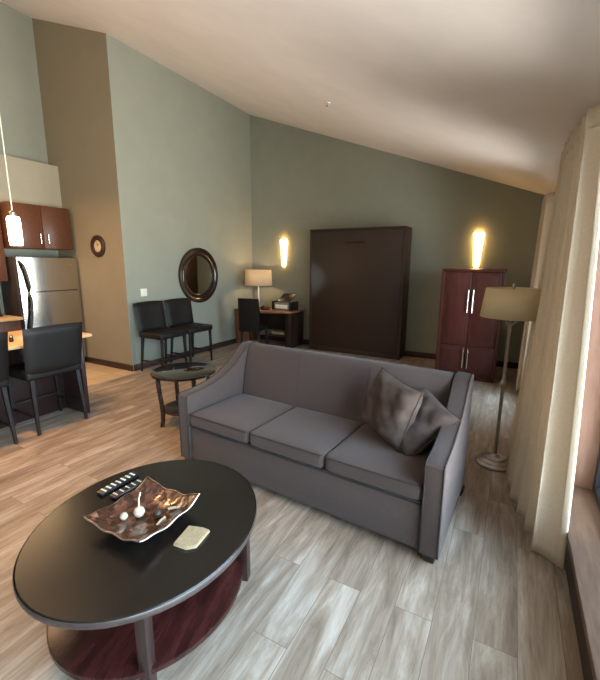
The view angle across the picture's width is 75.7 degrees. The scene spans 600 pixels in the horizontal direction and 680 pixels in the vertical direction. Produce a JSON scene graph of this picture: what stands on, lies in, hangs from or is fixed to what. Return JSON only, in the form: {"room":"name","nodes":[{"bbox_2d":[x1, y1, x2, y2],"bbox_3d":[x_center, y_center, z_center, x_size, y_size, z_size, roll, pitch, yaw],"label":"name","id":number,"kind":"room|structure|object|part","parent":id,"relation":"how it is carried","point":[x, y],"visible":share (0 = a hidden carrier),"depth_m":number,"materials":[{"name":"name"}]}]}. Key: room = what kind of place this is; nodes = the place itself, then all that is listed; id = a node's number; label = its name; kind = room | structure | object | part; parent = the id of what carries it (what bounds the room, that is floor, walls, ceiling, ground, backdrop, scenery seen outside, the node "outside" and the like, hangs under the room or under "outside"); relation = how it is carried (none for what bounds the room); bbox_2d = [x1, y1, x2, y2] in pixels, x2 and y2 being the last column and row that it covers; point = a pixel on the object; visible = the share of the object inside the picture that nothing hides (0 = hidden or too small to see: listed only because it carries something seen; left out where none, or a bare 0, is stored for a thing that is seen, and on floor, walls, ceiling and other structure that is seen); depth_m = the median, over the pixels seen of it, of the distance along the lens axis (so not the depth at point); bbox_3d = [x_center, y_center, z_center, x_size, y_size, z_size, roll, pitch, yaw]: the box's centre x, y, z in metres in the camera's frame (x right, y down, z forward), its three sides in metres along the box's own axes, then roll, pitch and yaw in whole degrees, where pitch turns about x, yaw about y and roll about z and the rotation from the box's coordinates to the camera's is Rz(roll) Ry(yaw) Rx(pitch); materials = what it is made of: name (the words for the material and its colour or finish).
{"room":"living room","nodes":[
{"label":"living room","id":0,"kind":"room"},
{"bbox_2d":[0,2,58,314],"bbox_3d":[-5.613,-1.761,3.643,0.120,5.320,6.280,6,13,28],"label":"wall","id":1,"kind":"structure","parent":0,"point":[21,115],"depth_m":5.78,"materials":[{"name":"green paint"}]},
{"bbox_2d":[0,224,7,280],"bbox_3d":[-4.664,-1.292,4.977,0.383,1.095,1.330,6,13,28],"label":"upper cabinet","id":2,"kind":"object","parent":1,"relation":"attached to","point":[3,269],"visible":1,"depth_m":5.49,"materials":[{"name":"brown wood"}]},
{"bbox_2d":[0,201,72,249],"bbox_3d":[-4.044,-1.702,5.858,0.563,0.625,0.860,6,13,28],"label":"upper cabinet","id":3,"kind":"object","parent":1,"relation":"attached to","point":[43,227],"visible":0.98,"depth_m":5.72,"materials":[{"name":"brown wood"}]},
{"bbox_3d":[-3.940,-1.642,5.562,0.021,0.619,0.424,6,13,28],"label":"door","id":4,"kind":"part","parent":3,"relation":"part of","materials":[{"name":"brown wood"}]},
{"bbox_3d":[-3.734,-1.714,5.932,0.021,0.619,0.424,6,13,28],"label":"door","id":5,"kind":"part","parent":3,"relation":"part of","materials":[{"name":"brown wood"}]},
{"bbox_2d":[0,154,61,207],"bbox_3d":[-5.450,-1.909,3.524,0.250,0.660,6.280,6,13,28],"label":"wall","id":6,"kind":"structure","parent":0,"point":[30,182],"depth_m":5.78,"materials":[{"name":"paint"}]},
{"bbox_2d":[32,18,131,364],"bbox_3d":[-3.355,-2.215,6.013,1.768,5.320,0.120,6,13,28],"label":"wall","id":7,"kind":"structure","parent":0,"point":[72,62],"depth_m":5.83,"materials":[{"name":"beige paint"}]},
{"bbox_2d":[90,235,105,256],"bbox_3d":[-3.112,-1.443,5.935,0.330,0.330,0.034,6,13,28],"label":"wall clock","id":8,"kind":"object","parent":7,"relation":"attached to","point":[97,244],"visible":1,"depth_m":5.93,"materials":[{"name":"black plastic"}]},
{"bbox_2d":[85,356,132,371],"bbox_3d":[-3.345,0.364,6.428,1.668,0.100,0.018,6,13,28],"label":"baseboard","id":9,"kind":"structure","parent":7,"relation":"attached to","point":[87,359],"depth_m":6.29,"materials":[{"name":"brown wood"}]},
{"bbox_2d":[85,362,134,385],"bbox_3d":[-4.820,0.938,3.726,1.730,0.004,6.280,6,13,28],"label":"floor kitchen tile","id":10,"kind":"structure","parent":0,"point":[95,373],"depth_m":5.93,"materials":[{"name":"beige tile"}]},
{"bbox_2d":[0,309,23,331],"bbox_3d":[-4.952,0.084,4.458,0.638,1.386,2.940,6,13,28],"label":"base cabinet","id":11,"kind":"object","parent":10,"relation":"on","point":[8,323],"visible":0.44,"depth_m":5.45,"materials":[{"name":"brown wood"}]},
{"bbox_3d":[-4.195,0.136,5.309,0.019,0.730,0.719,6,13,28],"label":"door","id":12,"kind":"part","parent":11,"relation":"part of","materials":[{"name":"brown wood"}]},
{"bbox_2d":[0,314,23,321],"bbox_3d":[-4.950,-0.096,4.422,0.637,0.039,2.940,6,13,28],"label":"countertop","id":13,"kind":"structure","parent":11,"relation":"on","point":[4,318],"depth_m":5.47,"materials":[{"name":"beige laminate"}]},
{"bbox_2d":[0,257,85,356],"bbox_3d":[-4.019,-0.419,6.116,0.603,1.741,0.880,6,13,28],"label":"refrigerator","id":14,"kind":"object","parent":10,"relation":"on","point":[43,291],"visible":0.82,"depth_m":5.81,"materials":[{"name":"silver metal"}]},
{"bbox_3d":[-3.965,-0.919,5.558,0.085,0.460,0.120,6,13,28],"label":"handle","id":15,"kind":"part","parent":14,"relation":"part of","materials":[{"name":"black plastic"}]},
{"bbox_3d":[-3.970,-0.382,5.665,0.086,0.611,0.121,6,13,28],"label":"handle","id":16,"kind":"part","parent":14,"relation":"part of","materials":[{"name":"black plastic"}]},
{"bbox_3d":[-3.829,-1.005,5.897,0.075,0.495,0.870,6,13,28],"label":"freezer door","id":17,"kind":"part","parent":14,"relation":"part of","materials":[{"name":"silver metal"}]},
{"bbox_3d":[-3.835,-0.194,6.058,0.075,1.132,0.870,6,13,28],"label":"fridge door","id":18,"kind":"part","parent":14,"relation":"part of","materials":[{"name":"silver metal"}]},
{"bbox_2d":[106,34,252,370],"bbox_3d":[-1.881,-2.100,7.032,0.120,4.720,3.249,6,13,28],"label":"wall","id":19,"kind":"structure","parent":0,"point":[182,151],"depth_m":6.46,"materials":[{"name":"green paint"}]},
{"bbox_2d":[140,288,146,295],"bbox_3d":[-2.462,-0.750,6.090,0.012,0.120,0.120,6,13,28],"label":"light switch","id":20,"kind":"object","parent":19,"relation":"attached to","point":[143,291],"visible":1,"depth_m":6.09,"materials":[{"name":"white plastic"}]},
{"bbox_2d":[134,338,235,370],"bbox_3d":[-1.832,0.171,7.457,0.018,0.100,3.230,6,13,28],"label":"baseboard","id":21,"kind":"structure","parent":19,"relation":"attached to","point":[232,341],"depth_m":6.97,"materials":[{"name":"brown wood"}]},
{"bbox_2d":[178,248,217,302],"bbox_3d":[-1.847,-1.186,7.103,0.050,1.000,1.000,6,13,28],"label":"round mirror","id":22,"kind":"object","parent":19,"relation":"attached to","point":[197,271],"visible":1,"depth_m":7.08,"materials":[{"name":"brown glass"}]},
{"bbox_3d":[-1.863,-1.188,7.111,0.009,0.700,0.700,6,13,28],"label":"glass","id":23,"kind":"part","parent":22,"relation":"part of","materials":[{"name":"mirror"}]},
{"bbox_2d":[0,339,583,679],"bbox_3d":[-1.567,1.007,3.814,7.610,0.120,9.770,6,13,28],"label":"floor","id":24,"kind":"structure","parent":0,"point":[325,596],"depth_m":2.10,"materials":[{"name":"wood"}]},
{"bbox_2d":[0,332,17,443],"bbox_3d":[-2.967,0.466,3.415,0.580,1.077,0.576,6,13,28],"label":"counter chair","id":25,"kind":"object","parent":24,"relation":"on","point":[4,363],"visible":1,"depth_m":3.51,"materials":[{"name":"black leather"}]},
{"bbox_3d":[-3.010,0.408,3.428,0.480,0.095,0.550,6,13,28],"label":"seat","id":26,"kind":"part","parent":25,"relation":"part of","materials":[{"name":"black leather"}]},
{"bbox_3d":[-2.765,0.194,3.250,0.125,0.477,0.576,6,13,28],"label":"backrest","id":27,"kind":"part","parent":25,"relation":"part of","materials":[{"name":"black leather"}]},
{"bbox_3d":[-2.697,0.699,3.577,0.087,0.560,0.051,6,13,28],"label":"leg","id":28,"kind":"part","parent":25,"relation":"part of","materials":[{"name":"black wood"}]},
{"bbox_2d":[0,330,91,428],"bbox_3d":[-3.549,0.616,3.083,0.900,0.896,3.500,6,13,28],"label":"base cabinet","id":29,"kind":"object","parent":24,"relation":"on","point":[67,381],"visible":0.49,"depth_m":4.26,"materials":[{"name":"laminate"}]},
{"bbox_2d":[8,330,91,350],"bbox_3d":[-3.546,0.194,3.000,0.900,0.035,3.500,6,13,28],"label":"countertop","id":30,"kind":"structure","parent":29,"relation":"on","point":[17,335],"depth_m":3.96,"materials":[{"name":"beige laminate"}]},
{"bbox_2d":[9,335,13,341],"bbox_3d":[-2.857,-0.017,3.817,0.040,0.070,0.040,6,13,28],"label":"salt shaker","id":31,"kind":"object","parent":30,"relation":"on","point":[11,339],"visible":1,"depth_m":3.81,"materials":[{"name":"black plastic"}]},
{"bbox_3d":[-2.765,0.362,4.485,0.850,0.860,0.048,6,13,28],"label":"panel","id":32,"kind":"part","parent":29,"relation":"part of","materials":[{"name":"brown wood"}]},
{"bbox_2d":[7,322,87,435],"bbox_3d":[-2.636,0.350,4.009,0.580,1.077,0.576,6,13,28],"label":"counter chair","id":33,"kind":"object","parent":24,"relation":"on","point":[50,350],"visible":0.92,"depth_m":3.82,"materials":[{"name":"black leather"}]},
{"bbox_3d":[-2.972,0.617,3.981,0.040,0.560,0.051,6,13,28],"label":"leg","id":34,"kind":"part","parent":33,"relation":"part of","materials":[{"name":"black wood"}]},
{"bbox_3d":[-2.587,0.661,3.775,0.087,0.560,0.051,6,13,28],"label":"leg","id":35,"kind":"part","parent":33,"relation":"part of","materials":[{"name":"black wood"}]},
{"bbox_3d":[-2.679,0.292,4.022,0.480,0.095,0.550,6,13,28],"label":"seat","id":36,"kind":"part","parent":33,"relation":"part of","materials":[{"name":"black leather"}]},
{"bbox_3d":[-2.434,0.079,3.844,0.125,0.477,0.576,6,13,28],"label":"backrest","id":37,"kind":"part","parent":33,"relation":"part of","materials":[{"name":"black leather"}]},
{"bbox_3d":[-2.751,0.540,4.378,0.040,0.560,0.051,6,13,28],"label":"leg","id":38,"kind":"part","parent":33,"relation":"part of","materials":[{"name":"black wood"}]},
{"bbox_3d":[-2.366,0.584,4.172,0.087,0.560,0.051,6,13,28],"label":"leg","id":39,"kind":"part","parent":33,"relation":"part of","materials":[{"name":"black wood"}]},
{"bbox_2d":[12,459,256,679],"bbox_3d":[-0.731,1.090,1.931,1.018,0.460,1.149,3,11,12],"label":"coffee table","id":40,"kind":"object","parent":24,"relation":"on","point":[111,608],"visible":0.96,"depth_m":1.63,"materials":[{"name":"black paint"}]},
{"bbox_2d":[96,472,138,496],"bbox_3d":[-1.013,0.799,2.153,0.052,0.022,0.240,6,13,27],"label":"remote control","id":41,"kind":"object","parent":40,"relation":"on","point":[104,491],"visible":1,"depth_m":2.14,"materials":[{"name":"black plastic"}]},
{"bbox_2d":[109,479,143,499],"bbox_3d":[-0.939,0.809,2.102,0.046,0.022,0.190,7,13,30],"label":"remote control","id":42,"kind":"object","parent":40,"relation":"on","point":[135,484],"visible":0.95,"depth_m":2.08,"materials":[{"name":"black plastic"}]},
{"bbox_2d":[83,476,199,542],"bbox_3d":[-0.742,0.824,1.844,0.363,0.097,0.371,6,12,26],"label":"decorative bowl","id":43,"kind":"object","parent":40,"relation":"on","point":[153,495],"visible":0.98,"depth_m":1.86,"materials":[{"name":"ceramic"}]},
{"bbox_2d":[120,512,127,519],"bbox_3d":[-0.835,0.835,1.829,0.037,0.036,0.037,6,13,28],"label":"pod","id":44,"kind":"object","parent":43,"relation":"in","point":[123,516],"visible":1,"depth_m":1.82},
{"bbox_2d":[133,492,144,516],"bbox_3d":[-0.772,0.797,1.853,0.054,0.109,0.059,6,13,28],"label":"pod","id":45,"kind":"object","parent":43,"relation":"in","point":[139,511],"visible":1,"depth_m":1.84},
{"bbox_2d":[152,508,161,517],"bbox_3d":[-0.686,0.829,1.855,0.046,0.044,0.046,6,13,28],"label":"pod","id":46,"kind":"object","parent":43,"relation":"in","point":[157,512],"visible":1,"depth_m":1.84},
{"bbox_2d":[168,506,179,509],"bbox_3d":[-0.618,0.823,1.893,0.058,0.017,0.015,-1,11,-6],"label":"twig","id":47,"kind":"object","parent":43,"relation":"in","point":[173,507],"visible":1,"depth_m":1.89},
{"bbox_2d":[46,555,243,679],"bbox_3d":[-0.732,1.218,1.956,0.869,0.030,0.980,3,11,12],"label":"shelf","id":48,"kind":"object","parent":40,"relation":"attached to","point":[107,653],"depth_m":1.64,"materials":[{"name":"red wood"}]},
{"bbox_3d":[-0.604,1.190,1.509,0.048,0.431,0.048,3,11,12],"label":"leg","id":49,"kind":"part","parent":40,"relation":"part of","materials":[{"name":"brown wood"}]},
{"bbox_2d":[173,526,209,549],"bbox_3d":[-0.486,0.888,1.735,0.114,0.017,0.138,3,12,14],"label":"paper pad","id":50,"kind":"object","parent":40,"relation":"on","point":[192,536],"visible":1,"depth_m":1.72,"materials":[{"name":"beige paper"}]},
{"bbox_3d":[-0.298,1.083,2.059,0.048,0.431,0.048,3,11,12],"label":"leg","id":51,"kind":"part","parent":40,"relation":"part of","materials":[{"name":"brown wood"}]},
{"bbox_2d":[133,301,186,370],"bbox_3d":[-2.178,-0.057,6.079,0.580,1.077,0.576,6,13,28],"label":"counter chair","id":52,"kind":"object","parent":24,"relation":"on","point":[150,315],"visible":0.94,"depth_m":6.02,"materials":[{"name":"black leather"}]},
{"bbox_3d":[-2.452,0.217,6.017,0.087,0.560,0.051,6,13,28],"label":"leg","id":53,"kind":"part","parent":52,"relation":"part of","materials":[{"name":"black wood"}]},
{"bbox_3d":[-2.376,-0.373,6.127,0.125,0.477,0.576,6,13,28],"label":"backrest","id":54,"kind":"part","parent":52,"relation":"part of","materials":[{"name":"black leather"}]},
{"bbox_3d":[-2.067,0.261,5.811,0.040,0.560,0.051,6,13,28],"label":"leg","id":55,"kind":"part","parent":52,"relation":"part of","materials":[{"name":"black wood"}]},
{"bbox_3d":[-2.134,-0.104,6.045,0.480,0.095,0.550,6,13,28],"label":"seat","id":56,"kind":"part","parent":52,"relation":"part of","materials":[{"name":"black leather"}]},
{"bbox_3d":[-2.231,0.140,6.414,0.087,0.560,0.051,6,13,28],"label":"leg","id":57,"kind":"part","parent":52,"relation":"part of","materials":[{"name":"black wood"}]},
{"bbox_3d":[-1.845,0.184,6.208,0.040,0.560,0.051,6,13,28],"label":"leg","id":58,"kind":"part","parent":52,"relation":"part of","materials":[{"name":"black wood"}]},
{"bbox_2d":[150,362,215,426],"bbox_3d":[-1.226,0.596,4.119,0.670,0.572,0.670,2,11,8],"label":"end table","id":59,"kind":"object","parent":24,"relation":"on","point":[185,371],"visible":0.66,"depth_m":3.99,"materials":[{"name":"brown wood"}]},
{"bbox_3d":[-1.433,0.636,3.972,0.057,0.548,0.057,2,11,8],"label":"leg","id":60,"kind":"part","parent":59,"relation":"part of","materials":[{"name":"brown wood"}]},
{"bbox_2d":[164,400,178,415],"bbox_3d":[-1.227,0.719,4.144,0.470,0.022,0.470,2,11,8],"label":"shelf","id":61,"kind":"object","parent":59,"relation":"attached to","point":[171,408],"depth_m":4.04,"materials":[{"name":"brown wood"}]},
{"bbox_3d":[-1.378,0.567,4.324,0.057,0.548,0.057,2,11,8],"label":"leg","id":62,"kind":"part","parent":59,"relation":"part of","materials":[{"name":"brown wood"}]},
{"bbox_2d":[164,298,212,362],"bbox_3d":[-1.889,-0.157,6.597,0.580,1.077,0.576,7,13,31],"label":"counter chair","id":63,"kind":"object","parent":24,"relation":"on","point":[179,313],"visible":0.94,"depth_m":6.57,"materials":[{"name":"black leather"}]},
{"bbox_3d":[-2.169,0.114,6.549,0.087,0.560,0.051,7,13,31],"label":"leg","id":64,"kind":"part","parent":63,"relation":"part of","materials":[{"name":"black wood"}]},
{"bbox_3d":[-2.081,-0.476,6.656,0.125,0.477,0.576,7,13,31],"label":"backrest","id":65,"kind":"part","parent":63,"relation":"part of","materials":[{"name":"black leather"}]},
{"bbox_3d":[-1.795,0.161,6.324,0.040,0.560,0.051,7,13,31],"label":"leg","id":66,"kind":"part","parent":63,"relation":"part of","materials":[{"name":"black wood"}]},
{"bbox_3d":[-1.846,-0.205,6.561,0.480,0.095,0.550,7,13,31],"label":"seat","id":67,"kind":"part","parent":63,"relation":"part of","materials":[{"name":"black leather"}]},
{"bbox_3d":[-1.927,0.039,6.935,0.087,0.560,0.051,7,13,31],"label":"leg","id":68,"kind":"part","parent":63,"relation":"part of","materials":[{"name":"black wood"}]},
{"bbox_3d":[-1.553,0.086,6.709,0.040,0.560,0.051,7,13,31],"label":"leg","id":69,"kind":"part","parent":63,"relation":"part of","materials":[{"name":"black wood"}]},
{"bbox_2d":[238,298,267,343],"bbox_3d":[-0.904,-0.310,7.525,0.420,1.030,0.488,4,12,18],"label":"desk chair","id":70,"kind":"object","parent":24,"relation":"on","point":[248,309],"visible":0.84,"depth_m":7.29,"materials":[{"name":"black leather"}]},
{"bbox_3d":[-1.129,0.014,7.489,0.042,0.405,0.053,4,12,18],"label":"leg","id":71,"kind":"part","parent":70,"relation":"part of","materials":[{"name":"black wood"}]},
{"bbox_3d":[-0.959,-0.474,7.322,0.420,0.630,0.135,4,12,18],"label":"backrest","id":72,"kind":"part","parent":70,"relation":"part of","materials":[{"name":"black leather"}]},
{"bbox_3d":[-0.788,0.039,7.376,0.042,0.405,0.053,4,12,18],"label":"leg","id":73,"kind":"part","parent":70,"relation":"part of","materials":[{"name":"black wood"}]},
{"bbox_3d":[-0.895,-0.247,7.567,0.420,0.090,0.420,4,12,18],"label":"seat","id":74,"kind":"part","parent":70,"relation":"part of","materials":[{"name":"black leather"}]},
{"bbox_3d":[-0.666,-0.031,7.731,0.042,0.405,0.054,4,12,18],"label":"leg","id":75,"kind":"part","parent":70,"relation":"part of","materials":[{"name":"black wood"}]},
{"bbox_2d":[235,306,305,347],"bbox_3d":[-0.668,-0.275,8.087,1.340,0.745,0.838,6,13,28],"label":"writing desk","id":76,"kind":"object","parent":24,"relation":"on","point":[292,322],"visible":0.6,"depth_m":8.02,"materials":[{"name":"brown wood"}]},
{"bbox_3d":[-1.164,-0.332,8.444,0.115,0.711,0.640,6,13,28],"label":"panel","id":77,"kind":"part","parent":76,"relation":"part of","materials":[{"name":"brown wood"}]},
{"bbox_2d":[245,270,271,308],"bbox_3d":[-0.868,-1.062,8.079,0.574,0.800,0.574,6,13,28],"label":"desk lamp","id":78,"kind":"object","parent":76,"relation":"on","point":[258,278],"visible":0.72,"depth_m":7.80,"materials":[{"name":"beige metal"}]},
{"bbox_3d":[-0.867,-1.300,8.032,0.574,0.315,0.574,6,13,28],"label":"lamp shade","id":79,"kind":"part","parent":78,"relation":"part of","materials":[{"name":"beige fabric"}]},
{"bbox_2d":[260,305,269,309],"bbox_3d":[-0.718,-0.670,7.929,0.160,0.090,0.187,2,11,8],"label":"telephone","id":80,"kind":"object","parent":76,"relation":"on","point":[262,307],"visible":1,"depth_m":7.89,"materials":[{"name":"black plastic"}]},
{"bbox_3d":[-0.506,-0.447,8.407,1.048,0.461,0.025,6,13,28],"label":"panel","id":81,"kind":"part","parent":76,"relation":"part of","materials":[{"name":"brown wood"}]},
{"bbox_2d":[272,330,284,334],"bbox_3d":[-0.401,-0.160,7.994,0.300,0.060,0.220,6,13,28],"label":"paper stack","id":82,"kind":"object","parent":76,"relation":"on","point":[279,332],"visible":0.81,"depth_m":7.91,"materials":[{"name":"white paper"}]},
{"bbox_2d":[272,293,297,310],"bbox_3d":[-0.308,-0.788,7.949,0.478,0.320,0.280,7,13,32],"label":"printer","id":83,"kind":"object","parent":76,"relation":"on","point":[283,303],"visible":1,"depth_m":7.88,"materials":[{"name":"grey plastic"}]},
{"bbox_3d":[-0.381,-0.678,7.856,0.300,0.080,0.004,7,13,32],"label":"panel","id":84,"kind":"part","parent":83,"relation":"part of","materials":[{"name":"white plastic"}]},
{"bbox_3d":[-0.272,-0.867,7.924,0.310,0.155,0.245,7,13,32],"label":"lid","id":85,"kind":"part","parent":83,"relation":"part of","materials":[{"name":"black plastic"}]},
{"bbox_3d":[-0.111,-0.224,7.936,0.130,0.711,0.540,6,13,28],"label":"panel","id":86,"kind":"part","parent":76,"relation":"part of","materials":[{"name":"brown wood"}]},
{"bbox_2d":[178,340,473,563],"bbox_3d":[0.127,0.639,3.016,2.135,0.936,0.909,8,13,32],"label":"sofa","id":87,"kind":"object","parent":24,"relation":"on","point":[289,421],"visible":0.94,"depth_m":2.77,"materials":[{"name":"grey fabric"}]},
{"bbox_3d":[-0.703,0.501,3.544,0.115,0.870,0.904,8,14,35],"label":"arm","id":88,"kind":"part","parent":87,"relation":"part of","materials":[{"name":"grey fabric"}]},
{"bbox_2d":[190,393,293,442],"bbox_3d":[-0.473,0.634,3.264,0.629,0.136,0.650,8,13,32],"label":"seat cushion","id":89,"kind":"object","parent":87,"relation":"on","point":[231,417],"depth_m":3.14,"materials":[{"name":"grey fabric"}]},
{"bbox_2d":[250,407,361,466],"bbox_3d":[0.059,0.705,2.924,0.629,0.136,0.650,8,13,32],"label":"seat cushion","id":90,"kind":"object","parent":87,"relation":"on","point":[299,436],"depth_m":2.78,"materials":[{"name":"grey fabric"}]},
{"bbox_3d":[0.291,0.427,3.229,1.836,0.580,0.265,8,13,32],"label":"backrest","id":91,"kind":"part","parent":87,"relation":"part of","materials":[{"name":"grey fabric"}]},
{"bbox_2d":[325,424,433,499],"bbox_3d":[0.591,0.777,2.583,0.629,0.136,0.650,8,13,32],"label":"seat cushion","id":92,"kind":"object","parent":87,"relation":"on","point":[362,458],"depth_m":2.39,"materials":[{"name":"grey fabric"}]},
{"bbox_2d":[362,366,423,451],"bbox_3d":[0.613,0.455,2.623,0.262,0.473,0.490,-6,13,-28],"label":"throw pillow","id":93,"kind":"object","parent":87,"relation":"on","point":[391,406],"visible":0.97,"depth_m":2.50,"materials":[{"name":"grey fabric"}]},
{"bbox_3d":[0.750,1.245,2.234,0.082,0.060,0.082,8,13,32],"label":"leg","id":94,"kind":"part","parent":87,"relation":"part of","materials":[{"name":"black wood"}]},
{"bbox_2d":[400,388,461,456],"bbox_3d":[0.797,0.560,2.620,0.366,0.380,0.462,-1,11,-7],"label":"throw pillow","id":95,"kind":"object","parent":87,"relation":"on","point":[422,434],"visible":0.52,"depth_m":2.45,"materials":[{"name":"beige fabric"}]},
{"bbox_3d":[0.959,0.723,2.480,0.115,0.870,0.904,7,13,30],"label":"arm","id":96,"kind":"part","parent":87,"relation":"part of","materials":[{"name":"grey fabric"}]},
{"bbox_3d":[1.182,1.119,2.883,0.082,0.060,0.082,8,13,32],"label":"leg","id":97,"kind":"part","parent":87,"relation":"part of","materials":[{"name":"black wood"}]},
{"bbox_2d":[309,226,411,359],"bbox_3d":[1.068,-0.892,7.240,1.810,2.310,0.425,6,13,28],"label":"bed","id":98,"kind":"object","parent":24,"relation":"on","point":[358,296],"visible":1,"depth_m":7.02,"materials":[{"name":"laminate"}]},
{"bbox_3d":[0.297,-0.965,7.670,0.040,2.275,0.400,6,13,28],"label":"panel","id":99,"kind":"part","parent":98,"relation":"part of","materials":[{"name":"laminate"}]},
{"bbox_3d":[1.078,-2.009,7.023,1.810,0.034,0.415,6,13,28],"label":"panel","id":100,"kind":"part","parent":98,"relation":"part of","materials":[{"name":"laminate"}]},
{"bbox_3d":[1.850,-0.789,6.839,0.040,2.275,0.400,6,13,28],"label":"panel","id":101,"kind":"part","parent":98,"relation":"part of","materials":[{"name":"laminate"}]},
{"bbox_2d":[435,268,506,382],"bbox_3d":[2.606,-0.265,5.902,0.830,1.620,0.764,6,13,28],"label":"armoire","id":102,"kind":"object","parent":24,"relation":"on","point":[467,341],"visible":0.91,"depth_m":5.61,"materials":[{"name":"brown wood"}]},
{"bbox_3d":[2.279,0.288,5.804,0.364,0.430,0.028,6,13,28],"label":"door","id":103,"kind":"part","parent":102,"relation":"part of","materials":[{"name":"brown wood"}]},
{"bbox_3d":[2.284,-0.463,5.655,0.364,1.040,0.028,6,13,28],"label":"door","id":104,"kind":"part","parent":102,"relation":"part of","materials":[{"name":"brown wood"}]},
{"bbox_3d":[2.408,-0.556,5.538,0.018,0.367,0.044,6,13,28],"label":"handle","id":105,"kind":"part","parent":102,"relation":"part of","materials":[{"name":"silver metal"}]},
{"bbox_3d":[2.464,-0.549,5.508,0.018,0.367,0.044,6,13,28],"label":"handle","id":106,"kind":"part","parent":102,"relation":"part of","materials":[{"name":"silver metal"}]},
{"bbox_3d":[2.606,0.325,5.629,0.364,0.430,0.028,6,13,28],"label":"door","id":107,"kind":"part","parent":102,"relation":"part of","materials":[{"name":"brown wood"}]},
{"bbox_3d":[2.611,-0.426,5.480,0.364,1.040,0.028,6,13,28],"label":"door","id":108,"kind":"part","parent":102,"relation":"part of","materials":[{"name":"brown wood"}]},
{"bbox_2d":[475,283,541,471],"bbox_3d":[1.683,0.308,3.186,0.454,1.540,0.454,6,13,28],"label":"floor lamp","id":109,"kind":"object","parent":24,"relation":"on","point":[513,303],"visible":0.95,"depth_m":2.99,"materials":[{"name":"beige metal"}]},
{"bbox_3d":[1.688,-0.295,3.066,0.454,0.230,0.454,6,13,28],"label":"lamp shade","id":110,"kind":"part","parent":109,"relation":"part of","materials":[{"name":"beige fabric"}]},
{"bbox_3d":[1.697,-0.137,3.092,0.110,0.096,0.016,6,13,28],"label":"socket arm","id":111,"kind":"part","parent":109,"relation":"part of","materials":[{"name":"silver metal"}]},
{"bbox_2d":[0,0,599,194],"bbox_3d":[-1.538,-2.986,3.023,7.610,2.920,9.770,6,13,28],"label":"ceiling","id":112,"kind":"structure","parent":0,"point":[493,90],"depth_m":3.30,"materials":[{"name":"paint"}]},
{"bbox_2d":[0,117,22,245],"bbox_3d":[-2.958,-2.283,3.788,0.120,2.634,0.120,6,13,28],"label":"pendant lamp","id":113,"kind":"object","parent":112,"relation":"hanging from","point":[14,228],"visible":1,"depth_m":3.96,"materials":[{"name":"beige glass"}]},
{"bbox_3d":[-2.957,-2.422,3.760,0.011,2.339,0.011,2,11,6],"label":"cord","id":114,"kind":"part","parent":113,"relation":"part of","materials":[{"name":"white plastic"}]},
{"bbox_3d":[-2.966,-1.133,4.016,0.120,0.290,0.120,6,13,28],"label":"lamp shade","id":115,"kind":"part","parent":113,"relation":"part of","materials":[{"name":"beige glass"}]},
{"bbox_2d":[250,115,544,362],"bbox_3d":[1.489,-2.092,7.112,5.960,4.720,0.120,6,13,28],"label":"wall","id":116,"kind":"structure","parent":0,"point":[302,180],"depth_m":6.98,"materials":[{"name":"green paint"}]},
{"bbox_2d":[280,239,286,265],"bbox_3d":[-0.352,-1.820,8.074,0.162,0.548,0.077,6,13,28],"label":"wall sconce","id":117,"kind":"object","parent":116,"relation":"attached to","point":[283,242],"visible":1,"depth_m":8.05,"materials":[{"name":"beige glass"}]},
{"bbox_2d":[260,334,518,368],"bbox_3d":[1.360,0.176,7.545,5.502,0.100,0.018,6,13,28],"label":"baseboard","id":118,"kind":"structure","parent":116,"relation":"attached to","point":[513,365],"depth_m":7.09,"materials":[{"name":"brown wood"}]},
{"bbox_2d":[473,232,484,266],"bbox_3d":[2.907,-1.476,6.325,0.162,0.548,0.077,6,13,28],"label":"wall sconce","id":119,"kind":"object","parent":116,"relation":"attached to","point":[478,237],"visible":1,"depth_m":6.31,"materials":[{"name":"white glass"}]},
{"bbox_2d":[564,543,592,679],"bbox_3d":[0.779,1.512,0.539,0.320,0.195,4.770,6,13,28],"label":"baseboard","id":120,"kind":"structure","parent":0,"point":[584,656],"depth_m":1.78,"materials":[{"name":"brown wood"}]},
{"bbox_2d":[567,486,599,679],"bbox_3d":[0.771,1.396,0.521,0.340,0.040,4.770,6,13,28],"label":"wall","id":121,"kind":"structure","parent":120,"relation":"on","point":[583,534],"depth_m":1.92,"materials":[{"name":"beige paint"}]},
{"bbox_3d":[1.641,0.059,1.843,0.320,2.550,9.530,6,13,28],"label":"wall","id":122,"kind":"structure","parent":0,"visible":0},
{"bbox_2d":[574,233,599,489],"bbox_3d":[0.735,0.300,0.328,0.198,2.185,4.770,6,13,28],"label":"trim","id":123,"kind":"structure","parent":122,"relation":"attached to","point":[589,433],"depth_m":2.46,"materials":[{"name":"brown wood"}]},
{"bbox_2d":[592,446,599,510],"bbox_3d":[0.822,0.324,0.284,0.060,2.155,4.710,6,13,28],"label":"window","id":124,"kind":"structure","parent":122,"relation":"in","point":[596,483],"depth_m":2.46,"materials":[{"name":"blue glass"}]},
{"bbox_3d":[2.069,-1.339,2.738,0.046,0.028,6.750,6,13,28],"label":"curtain rod","id":125,"kind":"object","parent":122,"relation":"attached to","visible":0},
{"bbox_2d":[516,192,554,390],"bbox_3d":[3.082,-0.573,5.093,0.164,2.515,0.811,6,13,28],"label":"curtain","id":126,"kind":"object","parent":125,"relation":"hanging from","point":[547,203],"visible":0.59,"depth_m":4.86,"materials":[{"name":"fabric"}]},
{"bbox_2d":[506,105,599,568],"bbox_3d":[1.689,-0.104,2.629,0.249,2.536,1.516,6,12,25],"label":"curtain","id":127,"kind":"object","parent":125,"relation":"hanging from","point":[542,453],"visible":0.98,"depth_m":2.23,"materials":[{"name":"fabric"}]}
]}

